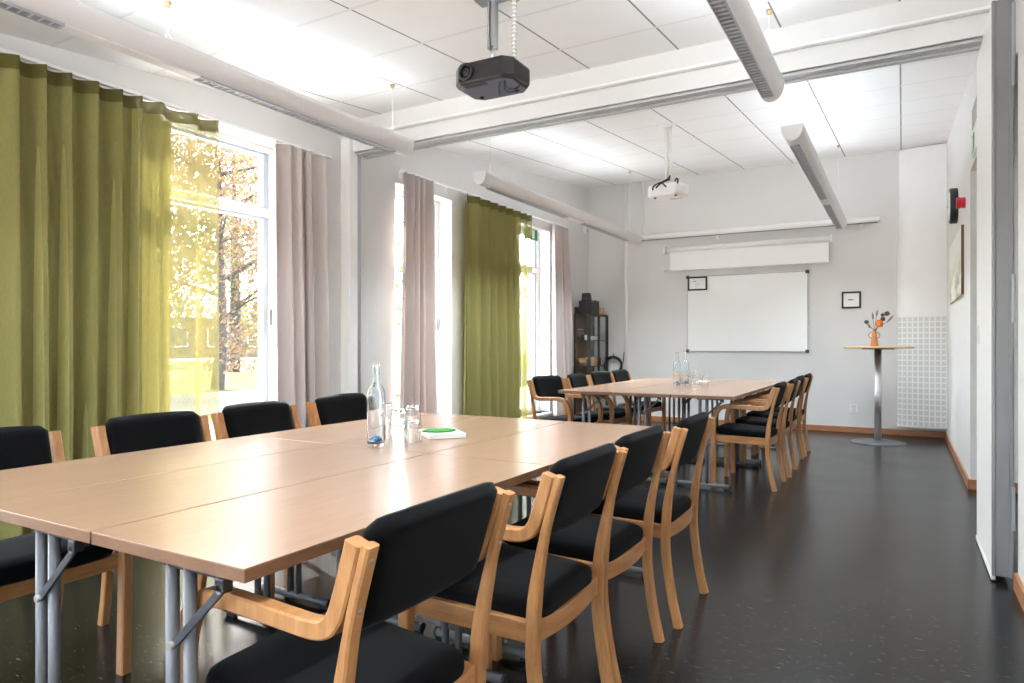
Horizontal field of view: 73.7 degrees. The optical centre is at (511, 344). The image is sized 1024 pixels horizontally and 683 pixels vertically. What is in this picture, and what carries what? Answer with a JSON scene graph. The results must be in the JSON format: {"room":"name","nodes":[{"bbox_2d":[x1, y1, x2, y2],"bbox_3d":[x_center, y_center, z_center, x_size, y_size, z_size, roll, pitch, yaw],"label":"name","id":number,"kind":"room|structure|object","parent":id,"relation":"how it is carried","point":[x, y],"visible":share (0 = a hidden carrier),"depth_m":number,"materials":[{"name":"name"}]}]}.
{"room":"conference room","nodes":[
{"label":"conference room","id":0,"kind":"room"},
{"bbox_2d":[0,33,588,418],"bbox_3d":[-1.979,-0.750,5.104,0.300,3.700,12.500,0,0,30],"label":"wall","id":1,"kind":"structure","parent":0,"point":[380,178],"depth_m":6.23,"materials":[{"name":"paint"}]},
{"bbox_2d":[0,47,331,401],"bbox_3d":[-2.489,-0.328,4.048,0.362,2.415,3.560,0,0,30],"label":"window","id":2,"kind":"structure","parent":1,"relation":"in","point":[263,212],"depth_m":5.29,"materials":[{"name":"white wood"}]},
{"bbox_2d":[0,53,218,539],"bbox_3d":[-2.560,-0.212,3.604,0.167,2.564,2.250,0,0,30],"label":"curtain","id":3,"kind":"object","parent":2,"relation":"hanging from","point":[109,198],"visible":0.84,"depth_m":3.87,"materials":[{"name":"green fabric"}]},
{"bbox_2d":[274,140,330,427],"bbox_3d":[-1.606,-0.212,5.259,0.105,2.564,0.604,0,0,27],"label":"curtain","id":4,"kind":"object","parent":2,"relation":"hanging from","point":[302,324],"visible":0.75,"depth_m":5.19,"materials":[{"name":"fabric"}]},
{"bbox_2d":[341,138,357,393],"bbox_3d":[-1.374,-0.315,5.760,0.100,2.830,0.100,0,0,30],"label":"trim","id":5,"kind":"structure","parent":1,"relation":"attached to","point":[349,160],"depth_m":5.72,"materials":[{"name":"white paint"}]},
{"bbox_2d":[358,156,360,392],"bbox_3d":[-1.335,-0.256,5.853,0.075,2.712,0.100,0,0,30],"label":"trim","id":6,"kind":"structure","parent":1,"relation":"attached to","point":[359,158],"depth_m":5.86,"materials":[{"name":"paint"}]},
{"bbox_2d":[395,189,438,412],"bbox_3d":[-0.957,-0.300,6.812,0.280,2.420,0.960,0,0,30],"label":"window","id":7,"kind":"structure","parent":1,"relation":"in","point":[398,193],"depth_m":7.21,"materials":[{"name":"white wood"}]},
{"bbox_2d":[399,169,568,228],"bbox_3d":[-0.160,-1.597,7.871,0.112,0.075,3.610,0,0,30],"label":"rail","id":8,"kind":"object","parent":1,"relation":"attached to","point":[401,171],"visible":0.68,"depth_m":7.17,"materials":[{"name":"white metal"}]},
{"bbox_2d":[399,171,436,412],"bbox_3d":[-0.896,-0.263,6.504,0.118,2.665,0.565,0,0,30],"label":"curtain","id":9,"kind":"object","parent":8,"relation":"hanging from","point":[418,386],"visible":0.84,"depth_m":6.45,"materials":[{"name":"fabric"}]},
{"bbox_2d":[463,193,531,418],"bbox_3d":[-0.158,-0.263,7.807,0.140,2.665,1.479,0,0,30],"label":"curtain","id":10,"kind":"object","parent":8,"relation":"hanging from","point":[498,239],"visible":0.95,"depth_m":7.70,"materials":[{"name":"green fabric"}]},
{"bbox_2d":[552,224,573,415],"bbox_3d":[0.722,-0.262,9.315,0.109,2.666,0.716,0,0,30],"label":"curtain","id":11,"kind":"object","parent":8,"relation":"hanging from","point":[562,316],"visible":0.7,"depth_m":9.19,"materials":[{"name":"fabric"}]},
{"bbox_2d":[532,229,537,240],"bbox_3d":[0.255,-1.460,8.907,0.014,0.180,0.340,0,0,30],"label":"exit sign","id":12,"kind":"object","parent":1,"relation":"hanging from","point":[534,232],"visible":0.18,"depth_m":8.99,"materials":[{"name":"plastic"}]},
{"bbox_2d":[532,233,551,416],"bbox_3d":[0.184,-0.290,8.809,0.280,2.440,0.960,0,0,30],"label":"window","id":13,"kind":"structure","parent":1,"relation":"in","point":[535,244],"depth_m":9.19,"materials":[{"name":"white wood"}]},
{"bbox_2d":[583,226,587,233],"bbox_3d":[1.090,-1.700,10.123,0.050,0.110,0.070,0,0,30],"label":"sensor","id":14,"kind":"object","parent":1,"relation":"attached to","point":[585,230],"visible":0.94,"depth_m":10.09,"materials":[{"name":"white paint"}]},
{"bbox_2d":[341,0,997,136],"bbox_3d":[0.596,-1.875,4.721,4.550,0.290,0.250,0,0,30],"label":"ceiling beam","id":15,"kind":"structure","parent":1,"relation":"attached to","point":[907,10],"depth_m":4.28,"materials":[{"name":"paint"}]},
{"bbox_2d":[0,0,977,187],"bbox_3d":[0.400,-1.890,3.774,5.850,1.375,12.550,0,0,30],"label":"ceiling","id":16,"kind":"structure","parent":0,"point":[346,56],"depth_m":4.40,"materials":[{"name":"tile"}]},
{"bbox_2d":[0,0,413,156],"bbox_3d":[-1.768,-1.576,3.124,0.136,0.475,4.086,0,0,30],"label":"pendant lamp","id":17,"kind":"object","parent":16,"relation":"hanging from","point":[75,17],"visible":1,"depth_m":3.39,"materials":[{"name":"metal"}]},
{"bbox_2d":[456,0,529,99],"bbox_3d":[-0.099,-1.477,3.423,0.337,0.534,0.263,0,0,29],"label":"projector","id":18,"kind":"object","parent":16,"relation":"hanging from","point":[499,76],"visible":1,"depth_m":3.37,"materials":[{"name":"black plastic"}]},
{"bbox_2d":[472,170,642,243],"bbox_3d":[0.707,-1.799,7.456,0.136,0.923,3.966,0,0,30],"label":"pendant lamp","id":19,"kind":"object","parent":16,"relation":"hanging from","point":[494,183],"visible":0.98,"depth_m":6.77,"materials":[{"name":"metal"}]},
{"bbox_2d":[648,122,688,200],"bbox_3d":[1.453,-1.704,6.355,0.337,0.689,0.280,0,0,38],"label":"projector","id":20,"kind":"object","parent":16,"relation":"hanging from","point":[661,191],"visible":1,"depth_m":6.32,"materials":[{"name":"white paint"}]},
{"bbox_2d":[706,0,783,102],"bbox_3d":[0.396,-1.586,1.962,0.136,0.497,4.216,0,0,30],"label":"pendant lamp","id":21,"kind":"object","parent":16,"relation":"hanging from","point":[737,19],"visible":1,"depth_m":3.12,"materials":[{"name":"metal"}]},
{"bbox_2d":[781,83,846,229],"bbox_3d":[2.858,-1.804,6.273,0.136,0.932,4.086,0,0,30],"label":"pendant lamp","id":22,"kind":"object","parent":16,"relation":"hanging from","point":[796,136],"visible":0.95,"depth_m":5.33,"materials":[{"name":"metal"}]},
{"bbox_2d":[0,420,1023,682],"bbox_3d":[0.409,1.200,3.740,5.800,0.200,12.500,0,0,30],"label":"floor","id":23,"kind":"structure","parent":0,"point":[867,564],"depth_m":2.93,"materials":[{"name":"black laminate"}]},
{"bbox_2d":[0,425,132,675],"bbox_3d":[-1.612,0.696,2.219,0.511,0.815,0.484,0,0,29],"label":"armchair","id":24,"kind":"object","parent":23,"relation":"on","point":[31,445],"visible":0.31,"depth_m":2.27,"materials":[{"name":"brown wood"}]},
{"bbox_2d":[0,436,326,618],"bbox_3d":[-1.198,0.744,2.273,0.495,0.712,1.167,0,0,30],"label":"folding table","id":25,"kind":"object","parent":23,"relation":"on","point":[15,483],"visible":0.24,"depth_m":2.21,"materials":[{"name":"laminate"}]},
{"bbox_2d":[91,411,274,633],"bbox_3d":[-1.316,0.696,2.757,0.511,0.815,0.485,0,0,31],"label":"armchair","id":26,"kind":"object","parent":23,"relation":"on","point":[138,432],"visible":0.28,"depth_m":2.80,"materials":[{"name":"black fabric"}]},
{"bbox_2d":[0,444,427,682],"bbox_3d":[-0.818,0.744,2.053,0.535,0.712,1.173,0,0,30],"label":"folding table","id":27,"kind":"object","parent":23,"relation":"on","point":[71,515],"visible":0.72,"depth_m":1.72,"materials":[{"name":"brown laminate"}]},
{"bbox_2d":[211,401,300,589],"bbox_3d":[-1.082,0.696,3.298,0.511,0.815,0.484,0,0,29],"label":"armchair","id":28,"kind":"object","parent":23,"relation":"on","point":[253,418],"visible":0.21,"depth_m":3.35,"materials":[{"name":"black fabric"}]},
{"bbox_2d":[91,454,547,682],"bbox_3d":[-0.403,0.744,1.815,0.535,0.712,1.173,0,0,30],"label":"folding table","id":29,"kind":"object","parent":23,"relation":"on","point":[245,539],"visible":0.84,"depth_m":1.46,"materials":[{"name":"laminate"}]},
{"bbox_2d":[305,393,366,426],"bbox_3d":[-0.810,0.696,3.873,0.511,0.815,0.485,0,0,31],"label":"armchair","id":30,"kind":"object","parent":23,"relation":"on","point":[345,407],"visible":0.23,"depth_m":3.92,"materials":[{"name":"black fabric"}]},
{"bbox_2d":[180,482,514,682],"bbox_3d":[-0.330,0.696,1.423,0.511,0.815,0.484,0,0,30],"label":"armchair","id":31,"kind":"object","parent":23,"relation":"on","point":[405,557],"visible":0.94,"depth_m":1.33,"materials":[{"name":"black fabric"}]},
{"bbox_2d":[250,412,486,609],"bbox_3d":[-0.651,0.744,3.313,0.530,0.712,1.169,0,0,30],"label":"folding table","id":32,"kind":"object","parent":23,"relation":"on","point":[352,430],"visible":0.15,"depth_m":2.94,"materials":[{"name":"brown laminate"}]},
{"bbox_2d":[333,416,567,633],"bbox_3d":[-0.236,0.744,3.076,0.530,0.712,1.169,0,0,30],"label":"folding table","id":33,"kind":"object","parent":23,"relation":"on","point":[477,430],"visible":0.2,"depth_m":3.01,"materials":[{"name":"brown laminate"}]},
{"bbox_2d":[367,363,385,446],"bbox_3d":[-0.518,0.230,2.605,0.070,0.315,0.070,0,0,30],"label":"bottle","id":34,"kind":"object","parent":33,"relation":"on","point":[376,397],"visible":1,"depth_m":2.58,"materials":[{"name":"clear glass"}]},
{"bbox_2d":[386,425,389,438],"bbox_3d":[-0.509,0.344,2.848,0.071,0.088,0.072,0,0,-36],"label":"drinking glass","id":35,"kind":"object","parent":33,"relation":"on","point":[387,426],"visible":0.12,"depth_m":2.81,"materials":[{"name":"white"}]},
{"bbox_2d":[386,402,396,424],"bbox_3d":[-0.509,0.287,2.848,0.072,0.088,0.071,0,0,37],"label":"drinking glass","id":36,"kind":"object","parent":35,"relation":"on","point":[389,405],"visible":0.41,"depth_m":2.82,"materials":[{"name":"white"}]},
{"bbox_2d":[389,433,407,447],"bbox_3d":[-0.430,0.344,2.584,0.072,0.088,0.071,0,0,-27],"label":"drinking glass","id":37,"kind":"object","parent":33,"relation":"on","point":[397,440],"visible":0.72,"depth_m":2.56,"materials":[{"name":"white"}]},
{"bbox_2d":[389,408,407,432],"bbox_3d":[-0.430,0.287,2.584,0.072,0.088,0.071,0,0,-44],"label":"drinking glass","id":38,"kind":"object","parent":37,"relation":"on","point":[398,421],"visible":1,"depth_m":2.56,"materials":[{"name":"white"}]},
{"bbox_2d":[406,428,421,442],"bbox_3d":[-0.395,0.344,2.719,0.072,0.088,0.071,0,0,-12],"label":"drinking glass","id":39,"kind":"object","parent":33,"relation":"on","point":[413,435],"visible":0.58,"depth_m":2.69,"materials":[{"name":"white"}]},
{"bbox_2d":[406,405,421,428],"bbox_3d":[-0.395,0.287,2.719,0.072,0.088,0.071,0,0,-29],"label":"drinking glass","id":40,"kind":"object","parent":39,"relation":"on","point":[413,416],"visible":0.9,"depth_m":2.69,"materials":[{"name":"white"}]},
{"bbox_2d":[421,428,466,438],"bbox_3d":[-0.299,0.378,2.903,0.160,0.018,0.208,0,0,-20],"label":"notepad","id":41,"kind":"object","parent":33,"relation":"on","point":[457,433],"visible":0.56,"depth_m":2.82,"materials":[{"name":"paper"}]},
{"bbox_2d":[422,428,455,432],"bbox_3d":[-0.311,0.366,2.913,0.135,0.005,0.134,0,0,12],"label":"felt leaf","id":42,"kind":"object","parent":41,"relation":"on","point":[431,430],"visible":1,"depth_m":2.89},
{"bbox_2d":[398,443,626,682],"bbox_3d":[0.015,0.696,1.999,0.511,0.815,0.485,0,0,29],"label":"armchair","id":43,"kind":"object","parent":23,"relation":"on","point":[536,594],"visible":0.85,"depth_m":1.86,"materials":[{"name":"brown wood"}]},
{"bbox_2d":[431,421,653,662],"bbox_3d":[0.179,0.744,2.839,0.530,0.712,1.169,0,0,30],"label":"folding table","id":44,"kind":"object","parent":23,"relation":"on","point":[548,445],"visible":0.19,"depth_m":2.62,"materials":[{"name":"laminate"}]},
{"bbox_2d":[527,375,602,422],"bbox_3d":[0.480,0.696,6.185,0.511,0.815,0.485,0,0,44],"label":"armchair","id":45,"kind":"object","parent":23,"relation":"on","point":[541,388],"visible":0.62,"depth_m":6.18,"materials":[{"name":"black fabric"}]},
{"bbox_2d":[492,425,671,682],"bbox_3d":[0.254,0.696,2.454,0.511,0.815,0.485,0,0,30],"label":"armchair","id":46,"kind":"object","parent":23,"relation":"on","point":[627,542],"visible":0.48,"depth_m":2.35,"materials":[{"name":"brown wood"}]},
{"bbox_2d":[574,313,607,414],"bbox_3d":[1.132,0.335,9.668,0.255,1.530,0.688,0,0,30],"label":"display cabinet","id":47,"kind":"object","parent":23,"relation":"on","point":[584,348],"visible":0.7,"depth_m":9.61,"materials":[{"name":"black metal"}]},
{"bbox_2d":[577,329,583,339],"bbox_3d":[0.951,-0.138,9.476,0.104,0.155,0.104,0,0,30],"label":"storage jar","id":48,"kind":"object","parent":47,"relation":"on","point":[580,333],"visible":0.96,"depth_m":9.43,"materials":[{"name":"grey glass"}]},
{"bbox_2d":[578,358,586,365],"bbox_3d":[0.997,0.244,9.496,0.162,0.110,0.162,0,0,30],"label":"wicker basket","id":49,"kind":"object","parent":47,"relation":"on","point":[582,361],"visible":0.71,"depth_m":9.43,"materials":[{"name":"brown wicker"}]},
{"bbox_2d":[579,300,598,313],"bbox_3d":[1.089,-0.526,9.611,0.200,0.190,0.294,0,0,30],"label":"case","id":50,"kind":"object","parent":47,"relation":"on","point":[585,306],"visible":0.9,"depth_m":9.50,"materials":[{"name":"plastic"}]},
{"bbox_2d":[581,293,591,300],"bbox_3d":[1.046,-0.667,9.572,0.118,0.106,0.138,0,0,21],"label":"box","id":51,"kind":"object","parent":50,"relation":"on","point":[585,296],"visible":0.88,"depth_m":9.51,"materials":[{"name":"plastic"}]},
{"bbox_2d":[586,357,597,365],"bbox_3d":[1.150,0.239,9.754,0.120,0.120,0.220,0,0,30],"label":"cardboard box","id":52,"kind":"object","parent":47,"relation":"on","point":[594,360],"visible":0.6,"depth_m":9.66,"materials":[{"name":"beige cardboard"}]},
{"bbox_2d":[599,307,603,314],"bbox_3d":[1.240,-0.481,9.830,0.121,0.101,0.160,0,0,30],"label":"cardboard box","id":53,"kind":"object","parent":47,"relation":"on","point":[601,310],"visible":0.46,"depth_m":9.78,"materials":[{"name":"beige cardboard"}]},
{"bbox_2d":[564,374,629,424],"bbox_3d":[0.825,0.696,6.614,0.511,0.815,0.485,0,0,29],"label":"armchair","id":54,"kind":"object","parent":23,"relation":"on","point":[572,380],"visible":0.47,"depth_m":6.54,"materials":[{"name":"black fabric"}]},
{"bbox_2d":[558,383,658,425],"bbox_3d":[0.914,0.744,6.232,0.481,0.712,1.264,0,0,30],"label":"folding table","id":55,"kind":"object","parent":23,"relation":"on","point":[603,389],"visible":0.58,"depth_m":5.89,"materials":[{"name":"brown laminate"}]},
{"bbox_2d":[586,371,648,425],"bbox_3d":[1.122,0.696,7.260,0.511,0.815,0.485,0,0,38],"label":"armchair","id":56,"kind":"object","parent":23,"relation":"on","point":[596,377],"visible":0.26,"depth_m":7.26,"materials":[{"name":"black fabric"}]},
{"bbox_2d":[611,369,665,431],"bbox_3d":[1.420,0.696,7.758,0.511,0.815,0.485,0,0,34],"label":"armchair","id":57,"kind":"object","parent":23,"relation":"on","point":[619,375],"visible":0.22,"depth_m":7.79,"materials":[{"name":"black fabric"}]},
{"bbox_2d":[616,378,681,431],"bbox_3d":[1.544,0.744,7.335,0.481,0.712,1.264,0,0,30],"label":"folding table","id":58,"kind":"object","parent":23,"relation":"on","point":[647,380],"visible":0.18,"depth_m":7.57,"materials":[{"name":"brown laminate"}]},
{"bbox_2d":[590,412,714,628],"bbox_3d":[0.561,0.696,2.941,0.511,0.815,0.485,0,0,29],"label":"armchair","id":59,"kind":"object","parent":23,"relation":"on","point":[674,512],"visible":0.7,"depth_m":2.77,"materials":[{"name":"brown wood"}]},
{"bbox_2d":[612,384,706,483],"bbox_3d":[1.337,0.744,5.991,0.481,0.712,1.264,0,0,30],"label":"folding table","id":60,"kind":"object","parent":23,"relation":"on","point":[661,390],"visible":0.62,"depth_m":5.60,"materials":[{"name":"brown laminate"}]},
{"bbox_2d":[673,352,680,385],"bbox_3d":[1.558,0.230,6.446,0.070,0.315,0.070,0,0,30],"label":"bottle","id":61,"kind":"object","parent":60,"relation":"on","point":[676,365],"visible":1,"depth_m":6.42,"materials":[{"name":"clear glass"}]},
{"bbox_2d":[682,352,688,384],"bbox_3d":[1.650,0.230,6.497,0.070,0.315,0.070,0,0,30],"label":"bottle","id":62,"kind":"object","parent":60,"relation":"on","point":[685,364],"visible":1,"depth_m":6.47,"materials":[{"name":"clear glass"}]},
{"bbox_2d":[665,379,734,459],"bbox_3d":[1.967,0.744,7.093,0.481,0.712,1.264,0,0,30],"label":"folding table","id":63,"kind":"object","parent":23,"relation":"on","point":[711,381],"visible":0.14,"depth_m":6.97,"materials":[{"name":"brown laminate"}]},
{"bbox_2d":[693,379,699,384],"bbox_3d":[1.786,0.344,6.610,0.071,0.088,0.072,0,0,-36],"label":"drinking glass","id":64,"kind":"object","parent":63,"relation":"on","point":[695,381],"visible":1,"depth_m":6.58,"materials":[{"name":"white"}]},
{"bbox_2d":[693,370,699,378],"bbox_3d":[1.786,0.287,6.610,0.071,0.088,0.072,0,0,-36],"label":"drinking glass","id":65,"kind":"object","parent":64,"relation":"on","point":[696,374],"visible":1,"depth_m":6.58,"materials":[{"name":"white"}]},
{"bbox_2d":[701,375,708,384],"bbox_3d":[1.864,0.344,6.594,0.071,0.088,0.072,0,0,-36],"label":"drinking glass","id":66,"kind":"object","parent":63,"relation":"on","point":[705,381],"visible":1,"depth_m":6.57,"materials":[{"name":"white"}]},
{"bbox_2d":[671,386,763,490],"bbox_3d":[1.760,0.744,5.749,0.481,0.712,1.264,0,0,30],"label":"folding table","id":67,"kind":"object","parent":23,"relation":"on","point":[721,393],"visible":0.77,"depth_m":5.30,"materials":[{"name":"laminate"}]},
{"bbox_2d":[712,380,782,464],"bbox_3d":[2.390,0.744,6.852,0.481,0.712,1.264,0,0,30],"label":"folding table","id":68,"kind":"object","parent":23,"relation":"on","point":[766,384],"visible":0.34,"depth_m":6.62,"materials":[{"name":"laminate"}]},
{"bbox_2d":[711,381,789,491],"bbox_3d":[1.892,0.696,5.407,0.511,0.815,0.485,0,0,31],"label":"armchair","id":69,"kind":"object","parent":23,"relation":"on","point":[728,432],"visible":0.99,"depth_m":5.30,"materials":[{"name":"brown wood"}]},
{"bbox_2d":[730,378,799,477],"bbox_3d":[2.207,0.696,5.934,0.511,0.815,0.485,0,0,29],"label":"armchair","id":70,"kind":"object","parent":23,"relation":"on","point":[786,425],"visible":0.76,"depth_m":5.84,"materials":[{"name":"brown wood"}]},
{"bbox_2d":[745,375,806,465],"bbox_3d":[2.497,0.696,6.488,0.511,0.815,0.485,0,0,30],"label":"armchair","id":71,"kind":"object","parent":23,"relation":"on","point":[764,414],"visible":0.36,"depth_m":6.51,"materials":[{"name":"brown wood"}]},
{"bbox_2d":[755,373,813,456],"bbox_3d":[2.787,0.696,6.984,0.511,0.815,0.485,0,0,29],"label":"armchair","id":72,"kind":"object","parent":23,"relation":"on","point":[802,414],"visible":0.48,"depth_m":6.88,"materials":[{"name":"brown wood"}]},
{"bbox_2d":[843,346,913,445],"bbox_3d":[4.112,0.561,7.671,0.700,1.078,0.700,0,0,30],"label":"bar table","id":73,"kind":"object","parent":23,"relation":"on","point":[877,440],"visible":1,"depth_m":7.64,"materials":[{"name":"silver metal"}]},
{"bbox_2d":[868,331,879,345],"bbox_3d":[4.071,-0.065,7.671,0.102,0.172,0.084,0,0,-32],"label":"vase","id":74,"kind":"object","parent":73,"relation":"on","point":[874,341],"visible":0.88,"depth_m":7.65,"materials":[{"name":"ceramic"}]},
{"bbox_2d":[875,320,882,329],"bbox_3d":[4.100,-0.159,7.632,0.093,0.240,0.073,0,0,30],"label":"flower","id":75,"kind":"object","parent":74,"relation":"in","point":[879,323],"visible":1,"depth_m":7.61,"materials":[{"name":"orange plant"}]},
{"bbox_2d":[976,0,1015,579],"bbox_3d":[2.444,-0.249,3.468,0.094,2.682,0.782,0,0,30],"label":"wall","id":76,"kind":"structure","parent":23,"relation":"on","point":[996,60],"depth_m":3.15,"materials":[{"name":"white paint"}]},
{"bbox_2d":[589,149,945,431],"bbox_3d":[3.590,-0.750,9.005,5.500,3.700,0.200,0,0,30],"label":"wall","id":77,"kind":"structure","parent":0,"point":[864,260],"depth_m":8.98,"materials":[{"name":"paint"}]},
{"bbox_2d":[604,354,623,372],"bbox_3d":[1.498,0.283,10.039,0.322,0.348,0.081,0,0,30],"label":"cable coil","id":78,"kind":"object","parent":77,"relation":"hanging from","point":[613,356],"visible":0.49,"depth_m":10.00,"materials":[{"name":"black plastic"}]},
{"bbox_2d":[625,183,626,369],"bbox_3d":[1.664,-0.667,9.968,0.041,3.374,0.041,0,0,-38],"label":"trim","id":79,"kind":"structure","parent":77,"relation":"attached to","point":[625,183],"depth_m":9.95,"materials":[{"name":"white paint"}]},
{"bbox_2d":[642,181,643,234],"bbox_3d":[1.890,-1.957,9.840,0.033,0.794,0.033,0,0,-38],"label":"trim","id":80,"kind":"structure","parent":77,"relation":"attached to","point":[642,181],"depth_m":9.83,"materials":[{"name":"white paint"}]},
{"bbox_2d":[686,270,808,352],"bbox_3d":[3.121,-0.425,9.144,1.584,1.068,0.024,0,0,30],"label":"whiteboard","id":81,"kind":"object","parent":77,"relation":"attached to","point":[752,312],"visible":0.98,"depth_m":9.11,"materials":[{"name":"ceramic"}]},
{"bbox_2d":[688,276,706,290],"bbox_3d":[2.563,-0.842,9.436,0.264,0.188,0.022,0,0,30],"label":"framed picture","id":82,"kind":"object","parent":81,"relation":"attached to","point":[694,283],"visible":1,"depth_m":9.44,"materials":[{"name":"white paper"}]},
{"bbox_2d":[689,278,705,288],"bbox_3d":[2.565,-0.842,9.439,0.224,0.148,0.006,0,0,30],"label":"print","id":83,"kind":"object","parent":82,"relation":"attached to","point":[694,283],"depth_m":9.44,"materials":[{"name":"grey paper"}]},
{"bbox_2d":[663,235,832,271],"bbox_3d":[3.088,-1.186,9.115,2.158,0.378,0.100,0,0,30],"label":"projection screen","id":84,"kind":"object","parent":77,"relation":"attached to","point":[808,250],"visible":1,"depth_m":9.05,"materials":[{"name":"white paint"}]},
{"bbox_2d":[627,215,879,241],"bbox_3d":[3.080,-1.506,9.131,3.240,0.143,0.088,0,0,30],"label":"wall lamp","id":85,"kind":"object","parent":77,"relation":"attached to","point":[869,219],"visible":0.98,"depth_m":8.99,"materials":[{"name":"white metal"}]},
{"bbox_2d":[632,416,944,437],"bbox_3d":[3.118,1.062,9.151,4.535,0.075,0.015,0,0,30],"label":"baseboard","id":86,"kind":"structure","parent":77,"relation":"attached to","point":[919,433],"depth_m":8.46,"materials":[{"name":"brown wood"}]},
{"bbox_2d":[842,291,860,307],"bbox_3d":[4.231,-0.556,8.511,0.216,0.208,0.022,0,0,30],"label":"framed picture","id":87,"kind":"object","parent":77,"relation":"attached to","point":[852,299],"visible":1,"depth_m":8.51,"materials":[{"name":"white paper"}]},
{"bbox_2d":[843,293,858,306],"bbox_3d":[4.232,-0.556,8.515,0.176,0.168,0.006,0,0,30],"label":"print","id":88,"kind":"object","parent":87,"relation":"attached to","point":[849,299],"depth_m":8.51,"materials":[{"name":"white paper"}]},
{"bbox_2d":[850,404,857,412],"bbox_3d":[4.257,0.797,8.499,0.096,0.110,0.018,0,0,30],"label":"wall socket","id":89,"kind":"object","parent":77,"relation":"attached to","point":[853,407],"visible":1,"depth_m":8.49,"materials":[{"name":"white paint"}]},
{"bbox_2d":[897,143,946,428],"bbox_3d":[4.842,-0.673,8.077,0.504,3.306,0.170,0,0,30],"label":"ventilation duct","id":90,"kind":"object","parent":77,"relation":"attached to","point":[922,248],"visible":0.99,"depth_m":8.02,"materials":[{"name":"metal"}]},
{"bbox_2d":[946,0,1023,584],"bbox_3d":[2.515,-0.750,2.537,0.950,3.700,12.100,0,0,30],"label":"wall","id":91,"kind":"structure","parent":0,"point":[961,429],"depth_m":5.19,"materials":[{"name":"paint"}]},
{"bbox_2d":[340,5,990,156],"bbox_3d":[0.606,-1.671,4.710,4.480,0.117,0.160,0,0,30],"label":"trim","id":92,"kind":"structure","parent":91,"relation":"attached to","point":[973,26],"depth_m":4.27,"materials":[{"name":"paint"}]},
{"bbox_2d":[356,36,982,158],"bbox_3d":[0.636,-1.601,4.692,4.410,0.022,0.140,0,0,30],"label":"curtain track","id":93,"kind":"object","parent":91,"relation":"attached to","point":[973,44],"depth_m":4.34,"materials":[{"name":"white metal"}]},
{"bbox_2d":[947,188,958,223],"bbox_3d":[4.137,-1.300,6.412,0.078,0.330,0.330,0,0,30],"label":"wall clock","id":94,"kind":"object","parent":91,"relation":"attached to","point":[953,192],"visible":0.94,"depth_m":6.30,"materials":[{"name":"black plastic"}]},
{"bbox_2d":[950,225,963,303],"bbox_3d":[4.160,-0.710,6.396,0.021,0.582,1.606,0,0,30],"label":"picture","id":95,"kind":"object","parent":91,"relation":"attached to","point":[957,247],"visible":1,"depth_m":6.09},
{"bbox_2d":[956,197,965,208],"bbox_3d":[3.683,-1.162,5.601,0.062,0.094,0.094,0,0,30],"label":"fire alarm","id":96,"kind":"object","parent":91,"relation":"attached to","point":[960,202],"visible":1,"depth_m":5.57,"materials":[{"name":"red plastic"}]},
{"bbox_2d":[972,123,976,157],"bbox_3d":[3.200,-1.415,4.714,0.020,0.160,0.400,0,0,30],"label":"exit sign","id":97,"kind":"object","parent":91,"relation":"attached to","point":[974,136],"visible":0.64,"depth_m":4.72,"materials":[{"name":"plastic"}]},
{"bbox_2d":[972,95,976,131],"bbox_3d":[3.191,-1.600,4.696,0.018,0.170,0.440,0,0,30],"label":"exit sign","id":98,"kind":"object","parent":91,"relation":"in","point":[974,109],"visible":0.51,"depth_m":4.69,"materials":[{"name":"white paint"}]},
{"bbox_2d":[945,432,1017,493],"bbox_3d":[4.571,1.062,6.444,0.675,0.075,3.275,0,0,30],"label":"baseboard","id":99,"kind":"structure","parent":91,"relation":"attached to","point":[971,484],"depth_m":5.65,"materials":[{"name":"brown wood"}]},
{"bbox_2d":[1013,572,1023,610],"bbox_3d":[0.722,1.062,0.270,0.115,0.075,6.385,0,0,30],"label":"baseboard","id":100,"kind":"structure","parent":91,"relation":"attached to","point":[1018,586],"depth_m":2.94,"materials":[{"name":"brown wood"}]},
{"label":"outside","id":101,"kind":"structure","parent":0,"visible":0},
{"bbox_2d":[219,379,399,411],"bbox_3d":[3.774,1.515,38.153,5.700,0.070,150.000,0,0,30],"label":"road","id":102,"kind":"structure","parent":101,"point":[226,398],"depth_m":19.43,"materials":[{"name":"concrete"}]},
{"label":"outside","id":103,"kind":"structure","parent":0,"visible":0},
{"bbox_2d":[219,352,400,400],"bbox_3d":[-32.304,1.600,58.765,105.600,0.200,150.000,0,0,30],"label":"lawn","id":104,"kind":"structure","parent":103,"point":[242,380],"depth_m":31.03,"materials":[{"name":"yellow plant"}]},
{"bbox_2d":[219,146,257,371],"bbox_3d":[-15.122,-7.612,36.877,17.312,18.262,17.840,0,0,-25],"label":"tree","id":105,"kind":"object","parent":104,"relation":"on","point":[238,302],"visible":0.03,"depth_m":37.30,"materials":[{"name":"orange plant"}]},
{"bbox_2d":[227,283,257,354],"bbox_3d":[-20.373,-3.092,65.587,13.101,9.232,15.178,0,0,30],"label":"tree","id":106,"kind":"object","parent":104,"relation":"on","point":[250,304],"visible":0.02,"depth_m":62.82,"materials":[{"name":"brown plant"}]},
{"bbox_2d":[219,146,400,389],"bbox_3d":[-10.342,-4.207,23.011,12.750,11.448,12.548,0,0,16],"label":"tree","id":107,"kind":"object","parent":104,"relation":"on","point":[224,316],"visible":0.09,"depth_m":22.75,"materials":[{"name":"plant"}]},
{"bbox_2d":[226,301,396,355],"bbox_3d":[-36.226,-2.100,89.798,10.000,7.200,54.000,0,0,30],"label":"building","id":108,"kind":"structure","parent":104,"relation":"on","point":[228,305],"depth_m":86.56,"materials":[{"name":"stone"}]},
{"bbox_2d":[395,214,402,330],"bbox_3d":[-4.304,-4.055,41.379,10.488,11.146,10.063,0,0,-23],"label":"tree","id":109,"kind":"object","parent":104,"relation":"on","point":[398,308],"visible":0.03,"depth_m":40.00,"materials":[{"name":"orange plant"}]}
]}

